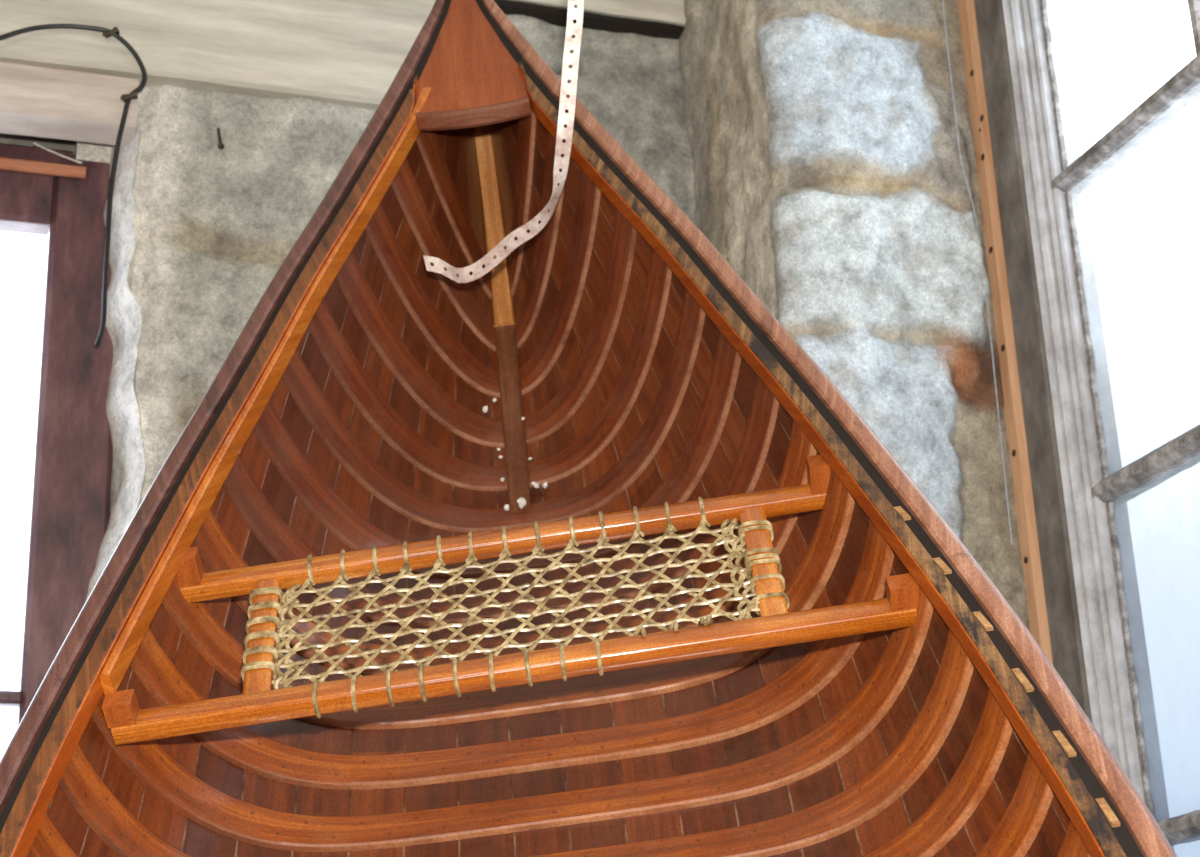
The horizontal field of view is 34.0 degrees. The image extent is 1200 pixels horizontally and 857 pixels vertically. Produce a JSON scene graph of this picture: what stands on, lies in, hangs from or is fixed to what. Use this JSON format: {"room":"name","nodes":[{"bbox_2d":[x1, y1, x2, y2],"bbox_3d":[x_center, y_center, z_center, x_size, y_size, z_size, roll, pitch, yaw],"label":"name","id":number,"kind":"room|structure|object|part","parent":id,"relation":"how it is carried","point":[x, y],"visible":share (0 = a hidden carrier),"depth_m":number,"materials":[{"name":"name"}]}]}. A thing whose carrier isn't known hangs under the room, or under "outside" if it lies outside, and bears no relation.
{"room":"boat workshop","nodes":[
{"label":"boat workshop","id":0,"kind":"room"},
{"bbox_2d":[0,133,76,153],"bbox_3d":[-1.099,-0.655,3.078,0.960,0.550,0.078,4,-21,-18],"label":"lintel","id":1,"kind":"object","parent":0,"point":[50,143],"depth_m":3.04,"materials":[{"name":"black wood"}]},
{"bbox_2d":[85,15,694,601],"bbox_3d":[-0.230,0.882,2.582,1.024,3.840,0.190,1,-20,-8],"label":"wall","id":2,"kind":"structure","parent":0,"point":[200,230],"depth_m":2.92,"materials":[{"name":"stone"}]},
{"bbox_2d":[0,141,112,726],"bbox_3d":[-1.100,0.213,2.667,0.832,1.440,0.067,4,-21,-18],"label":"window","id":3,"kind":"structure","parent":2,"relation":"in","point":[42,191],"depth_m":2.86,"materials":[{"name":"purple paint"}]},
{"bbox_2d":[34,142,81,163],"bbox_3d":[-0.819,-0.416,2.962,0.072,0.028,0.003,4,-21,-18],"label":"scrap","id":4,"kind":"object","parent":3,"relation":"on","point":[49,150],"visible":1,"depth_m":2.96,"materials":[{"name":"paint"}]},
{"bbox_2d":[217,127,223,148],"bbox_3d":[-0.569,-0.437,2.933,0.010,0.054,0.040,4,-21,-18],"label":"nail","id":5,"kind":"object","parent":2,"relation":"attached to","point":[220,145],"visible":1,"depth_m":2.92,"materials":[{"name":"metal"}]},
{"bbox_2d":[494,0,684,38],"bbox_3d":[-0.040,-0.662,3.227,0.420,0.010,0.087,4,-21,-18],"label":"trim","id":6,"kind":"structure","parent":2,"relation":"attached to","point":[556,16],"depth_m":3.21,"materials":[{"name":"black wood"}]},
{"bbox_2d":[513,0,685,25],"bbox_3d":[-1.189,-0.838,2.880,2.800,0.174,0.096,4,-21,-18],"label":"trim","id":7,"kind":"structure","parent":2,"relation":"attached to","point":[664,11],"depth_m":3.22,"materials":[{"name":"beige wood"}]},
{"bbox_2d":[679,0,1030,632],"bbox_3d":[0.406,0.868,2.615,0.386,3.840,0.469,4,-21,-18],"label":"wall","id":8,"kind":"structure","parent":0,"point":[829,177],"depth_m":2.83,"materials":[{"name":"stone"}]},
{"bbox_2d":[942,0,1012,544],"bbox_3d":[0.543,-0.296,2.855,0.020,0.971,0.002,4,-21,-18],"label":"wire","id":9,"kind":"object","parent":8,"relation":"hanging from","point":[942,0],"visible":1,"depth_m":2.81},
{"bbox_2d":[957,0,1052,664],"bbox_3d":[0.606,0.227,2.689,0.037,2.600,0.046,4,-21,-18],"label":"trim","id":10,"kind":"structure","parent":8,"relation":"attached to","point":[1023,493],"depth_m":2.81,"materials":[{"name":"beige wood"}]},
{"bbox_2d":[974,0,1199,856],"bbox_3d":[0.824,0.024,2.111,0.150,2.630,1.277,4,-21,-18],"label":"window","id":11,"kind":"structure","parent":8,"relation":"in","point":[1109,380],"depth_m":2.59,"materials":[{"name":"grey paint"}]},
{"bbox_3d":[0.660,0.213,2.659,0.094,2.600,0.076,4,-21,-18],"label":"post","id":12,"kind":"part","parent":11,"relation":"part of","materials":[{"name":"grey wood"}]},
{"bbox_3d":[0.846,0.003,2.097,0.001,2.600,1.073,4,-21,-18],"label":"pane","id":13,"kind":"part","parent":11,"relation":"part of","materials":[{"name":"glass"}]},
{"label":"floor","id":14,"kind":"structure","parent":0,"visible":0},
{"bbox_2d":[0,0,1176,856],"bbox_3d":[-0.008,0.450,0.905,1.111,3.457,3.117,0,-20,-5],"label":"canoe","id":15,"kind":"object","parent":14,"relation":"on","point":[726,620],"visible":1,"depth_m":2.09,"materials":[{"name":"brown wood"}]},
{"bbox_2d":[482,406,487,412],"bbox_3d":[-0.152,-0.025,2.596,0.008,0.009,0.009,-7,-20,13],"label":"crumb","id":16,"kind":"object","parent":15,"relation":"on","point":[485,408],"visible":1,"depth_m":2.59,"materials":[{"name":"white"}]},
{"bbox_3d":[-0.157,-0.333,2.800,0.066,0.434,0.076,-3,-20,2],"label":"stem","id":17,"kind":"part","parent":15,"relation":"part of","materials":[{"name":"brown wood"}]},
{"bbox_2d":[423,0,583,282],"bbox_3d":[-0.076,-0.546,2.481,0.129,0.655,0.402,11,-24,-32],"label":"strap","id":18,"kind":"object","parent":15,"relation":"attached to","point":[573,13],"visible":1,"depth_m":2.47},
{"bbox_3d":[-0.099,0.122,2.097,0.722,0.048,0.023,-8,-61,0],"label":"rail","id":19,"kind":"part","parent":15,"relation":"part of","materials":[{"name":"brown wood"}]},
{"bbox_2d":[504,504,508,510],"bbox_3d":[-0.117,0.099,2.455,0.008,0.008,0.006,-6,-20,11],"label":"crumb","id":20,"kind":"object","parent":15,"relation":"on","point":[506,507],"visible":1,"depth_m":2.45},
{"bbox_3d":[-0.082,0.238,1.934,0.796,0.051,0.024,-8,-61,0],"label":"rail","id":21,"kind":"part","parent":15,"relation":"part of","materials":[{"name":"brown wood"}]},
{"bbox_2d":[517,497,526,508],"bbox_3d":[-0.097,0.093,2.440,0.013,0.015,0.011,-16,-24,33],"label":"crumb","id":22,"kind":"object","parent":15,"relation":"on","point":[521,502],"visible":1,"depth_m":2.44,"materials":[{"name":"white"}]},
{"bbox_2d":[533,482,539,487],"bbox_3d":[-0.080,0.072,2.486,0.007,0.008,0.008,-11,-22,22],"label":"crumb","id":23,"kind":"object","parent":15,"relation":"on","point":[535,485],"visible":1,"depth_m":2.48,"materials":[{"name":"white"}]},
{"bbox_2d":[542,482,547,487],"bbox_3d":[-0.069,0.072,2.482,0.007,0.010,0.009,4,-21,-17],"label":"crumb","id":24,"kind":"object","parent":15,"relation":"on","point":[545,484],"visible":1,"depth_m":2.48,"materials":[{"name":"white"}]},
{"bbox_3d":[-2.013,-0.096,2.447,1.080,1.960,0.250,4,-21,-18],"label":"wall","id":25,"kind":"structure","parent":0,"visible":0},
{"bbox_2d":[0,61,138,145],"bbox_3d":[-1.601,-0.543,2.636,1.912,0.085,0.072,4,-21,-18],"label":"wooden beam","id":26,"kind":"structure","parent":25,"relation":"attached to","point":[36,100],"depth_m":2.87,"materials":[{"name":"beige wood"}]},
{"bbox_2d":[0,24,146,345],"bbox_3d":[-0.787,-0.380,2.795,0.250,0.475,0.100,17,-27,-42],"label":"cable","id":27,"kind":"object","parent":25,"relation":"attached to","point":[114,32],"visible":1,"depth_m":2.86,"materials":[{"name":"rubber"}]},
{"bbox_2d":[0,0,434,110],"bbox_3d":[-1.364,-0.665,2.761,2.420,0.214,0.082,4,-21,-18],"label":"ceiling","id":28,"kind":"structure","parent":25,"relation":"attached to","point":[349,53],"depth_m":2.97,"materials":[{"name":"beige wood"}]}
]}

